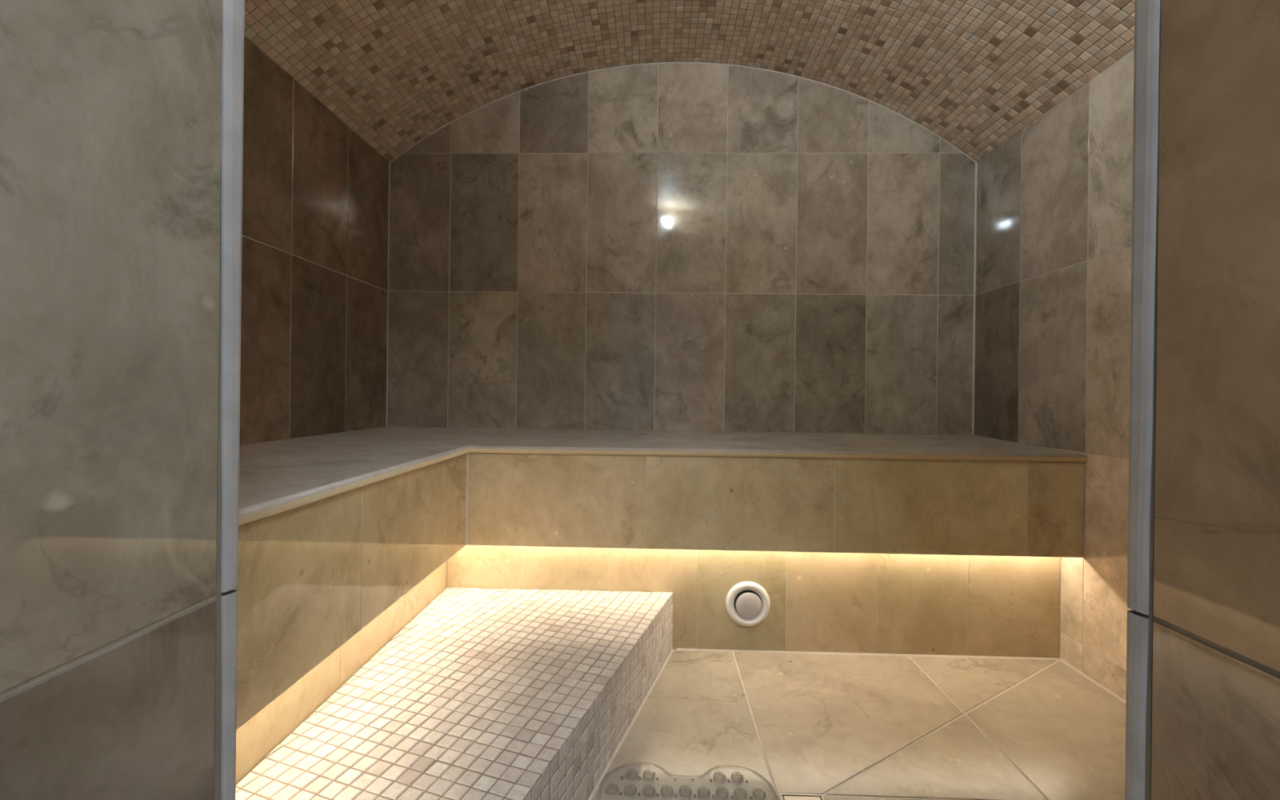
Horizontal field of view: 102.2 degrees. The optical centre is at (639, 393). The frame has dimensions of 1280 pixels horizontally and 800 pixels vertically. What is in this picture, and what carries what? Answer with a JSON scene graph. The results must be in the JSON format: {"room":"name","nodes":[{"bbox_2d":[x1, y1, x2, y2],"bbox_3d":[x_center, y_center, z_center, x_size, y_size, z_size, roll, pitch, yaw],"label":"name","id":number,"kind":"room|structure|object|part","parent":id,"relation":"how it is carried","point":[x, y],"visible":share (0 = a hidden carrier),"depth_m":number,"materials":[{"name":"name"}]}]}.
{"room":"spa","nodes":[
{"label":"spa","id":0,"kind":"room"},
{"bbox_2d":[239,35,389,444],"bbox_3d":[-1.151,-0.082,1.383,0.003,1.896,1.829,1,0,2],"label":"wall","id":1,"kind":"structure","parent":0,"point":[315,230],"depth_m":1.76,"materials":[{"name":"tile"}]},
{"bbox_2d":[0,0,1279,799],"bbox_3d":[0.061,-0.339,0.268,2.800,2.440,0.338,1,0,2],"label":"wall","id":2,"kind":"structure","parent":0,"point":[110,110],"depth_m":0.35,"materials":[{"name":"stone"}]},
{"bbox_2d":[213,0,244,799],"bbox_3d":[-0.348,-0.172,0.433,0.009,2.096,0.034,1,0,2],"label":"trim","id":3,"kind":"structure","parent":2,"relation":"attached to","point":[233,11],"depth_m":0.44,"materials":[{"name":"metal"}]},
{"bbox_2d":[1124,0,1160,799],"bbox_3d":[0.410,-0.163,0.413,0.009,2.096,0.027,1,0,2],"label":"trim","id":4,"kind":"structure","parent":2,"relation":"attached to","point":[1147,30],"depth_m":0.41,"materials":[{"name":"metal"}]},
{"bbox_2d":[386,62,977,567],"bbox_3d":[0.160,-0.285,2.261,2.566,2.332,0.008,1,0,2],"label":"wall","id":5,"kind":"structure","parent":0,"point":[659,246],"depth_m":2.26,"materials":[{"name":"tile"}]},
{"bbox_2d":[244,0,1134,161],"bbox_3d":[0.146,-1.233,1.353,2.569,0.443,1.839,1,0,2],"label":"ceiling","id":6,"kind":"structure","parent":0,"point":[973,73],"depth_m":1.91,"materials":[{"name":"tile"}]},
{"bbox_2d":[591,649,1125,799],"bbox_3d":[0.040,0.882,0.032,2.800,0.002,4.466,1,0,2],"label":"floor","id":7,"kind":"structure","parent":0,"point":[833,726],"depth_m":1.36,"materials":[{"name":"stone"}]},
{"bbox_2d":[235,586,674,799],"bbox_3d":[-0.292,0.777,1.257,0.792,0.199,1.059,1,0,2],"label":"step","id":8,"kind":"structure","parent":7,"relation":"on","point":[486,693],"depth_m":1.15,"materials":[{"name":"tile"}]},
{"bbox_2d":[232,426,1087,784],"bbox_3d":[0.125,0.522,1.348,2.562,0.718,1.826,1,0,2],"label":"bench","id":9,"kind":"object","parent":7,"relation":"on","point":[896,544],"visible":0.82,"depth_m":1.68,"materials":[{"name":"stone"}]},
{"bbox_3d":[-0.692,0.670,1.128,0.003,0.402,1.340,1,0,2],"label":"panel","id":10,"kind":"part","parent":9,"relation":"part of","materials":[{"name":"stone"}]},
{"bbox_3d":[-0.592,0.348,1.078,0.010,0.304,1.245,1,0,2],"label":"panel","id":11,"kind":"part","parent":9,"relation":"part of","materials":[{"name":"stone"}]},
{"bbox_3d":[0.129,0.184,1.348,2.562,0.041,1.825,1,0,2],"label":"seat","id":12,"kind":"part","parent":9,"relation":"part of","materials":[{"name":"stone"}]},
{"bbox_2d":[725,581,769,626],"bbox_3d":[0.368,0.718,1.759,0.151,0.151,0.018,1,0,2],"label":"outlet","id":13,"kind":"object","parent":9,"relation":"attached to","point":[747,602],"visible":1,"depth_m":1.75,"materials":[{"name":"white plastic"}]},
{"bbox_3d":[0.371,0.683,1.768,2.090,0.402,0.007,1,0,2],"label":"panel","id":14,"kind":"part","parent":9,"relation":"part of","materials":[{"name":"stone"}]},
{"bbox_3d":[0.414,0.360,1.676,2.006,0.304,0.014,1,0,2],"label":"panel","id":15,"kind":"part","parent":9,"relation":"part of","materials":[{"name":"stone"}]},
{"bbox_2d":[596,762,778,799],"bbox_3d":[0.099,0.875,0.922,0.392,0.012,0.591,1,0,2],"label":"bath mat","id":16,"kind":"object","parent":7,"relation":"on","point":[647,779],"visible":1,"depth_m":1.14,"materials":[{"name":"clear plastic"}]},
{"bbox_2d":[605,783,618,797],"bbox_3d":[-0.061,0.873,1.138,0.029,0.012,0.029,1,0,2],"label":"cup","id":17,"kind":"object","parent":16,"relation":"on","point":[610,793],"depth_m":1.14,"materials":[{"name":"clear plastic"}]},
{"bbox_2d":[623,783,636,798],"bbox_3d":[-0.021,0.874,1.137,0.029,0.012,0.029,1,0,2],"label":"cup","id":18,"kind":"object","parent":16,"relation":"on","point":[628,794],"depth_m":1.13,"materials":[{"name":"clear plastic"}]},
{"bbox_2d":[625,768,637,782],"bbox_3d":[-0.019,0.874,1.184,0.029,0.012,0.029,1,0,2],"label":"cup","id":19,"kind":"object","parent":16,"relation":"on","point":[628,778],"depth_m":1.18,"materials":[{"name":"clear plastic"}]},
{"bbox_2d":[642,768,655,782],"bbox_3d":[0.021,0.874,1.183,0.029,0.012,0.029,1,0,2],"label":"cup","id":20,"kind":"object","parent":16,"relation":"on","point":[647,779],"depth_m":1.18,"materials":[{"name":"clear plastic"}]},
{"bbox_2d":[642,784,655,798],"bbox_3d":[0.019,0.874,1.136,0.029,0.012,0.029,1,0,2],"label":"cup","id":21,"kind":"object","parent":16,"relation":"on","point":[647,795],"depth_m":1.13,"materials":[{"name":"clear plastic"}]},
{"bbox_2d":[660,785,673,799],"bbox_3d":[0.060,0.874,1.135,0.029,0.012,0.029,1,0,2],"label":"cup","id":22,"kind":"object","parent":16,"relation":"on","point":[666,796],"depth_m":1.13,"materials":[{"name":"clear plastic"}]},
{"bbox_2d":[679,786,692,799],"bbox_3d":[0.100,0.875,1.134,0.029,0.012,0.029,1,0,2],"label":"cup","id":23,"kind":"object","parent":16,"relation":"on","point":[683,796],"depth_m":1.13,"materials":[{"name":"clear plastic"}]},
{"bbox_2d":[697,786,710,799],"bbox_3d":[0.140,0.875,1.133,0.029,0.012,0.029,1,0,2],"label":"cup","id":24,"kind":"object","parent":16,"relation":"on","point":[703,797],"depth_m":1.13,"materials":[{"name":"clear plastic"}]},
{"bbox_2d":[713,771,725,784],"bbox_3d":[0.181,0.876,1.179,0.029,0.012,0.029,1,0,2],"label":"cup","id":25,"kind":"object","parent":16,"relation":"on","point":[719,781],"depth_m":1.18,"materials":[{"name":"clear plastic"}]},
{"bbox_2d":[715,786,728,799],"bbox_3d":[0.180,0.876,1.132,0.029,0.012,0.029,1,0,2],"label":"cup","id":26,"kind":"object","parent":16,"relation":"on","point":[719,797],"depth_m":1.13,"materials":[{"name":"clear plastic"}]},
{"bbox_2d":[730,772,743,785],"bbox_3d":[0.222,0.876,1.177,0.029,0.012,0.029,1,0,2],"label":"cup","id":27,"kind":"object","parent":16,"relation":"on","point":[738,782],"depth_m":1.18,"materials":[{"name":"clear plastic"}]},
{"bbox_2d":[733,787,747,799],"bbox_3d":[0.220,0.876,1.131,0.029,0.012,0.029,1,0,2],"label":"cup","id":28,"kind":"object","parent":16,"relation":"on","point":[737,797],"depth_m":1.13,"materials":[{"name":"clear plastic"}]},
{"bbox_2d":[752,788,765,799],"bbox_3d":[0.261,0.877,1.129,0.029,0.012,0.029,1,0,2],"label":"cup","id":29,"kind":"object","parent":16,"relation":"on","point":[756,797],"depth_m":1.13,"materials":[{"name":"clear plastic"}]},
{"bbox_2d":[779,793,823,799],"bbox_3d":[0.353,0.884,1.093,0.092,0.002,0.092,1,0,2],"label":"floor drain","id":30,"kind":"object","parent":7,"relation":"on","point":[783,796],"visible":1,"depth_m":1.13,"materials":[{"name":"metal"}]},
{"bbox_2d":[973,48,1133,703],"bbox_3d":[1.413,-0.051,1.313,0.007,1.896,1.829,1,0,2],"label":"wall","id":31,"kind":"structure","parent":0,"point":[1054,206],"depth_m":1.69,"materials":[{"name":"tile"}]}
]}

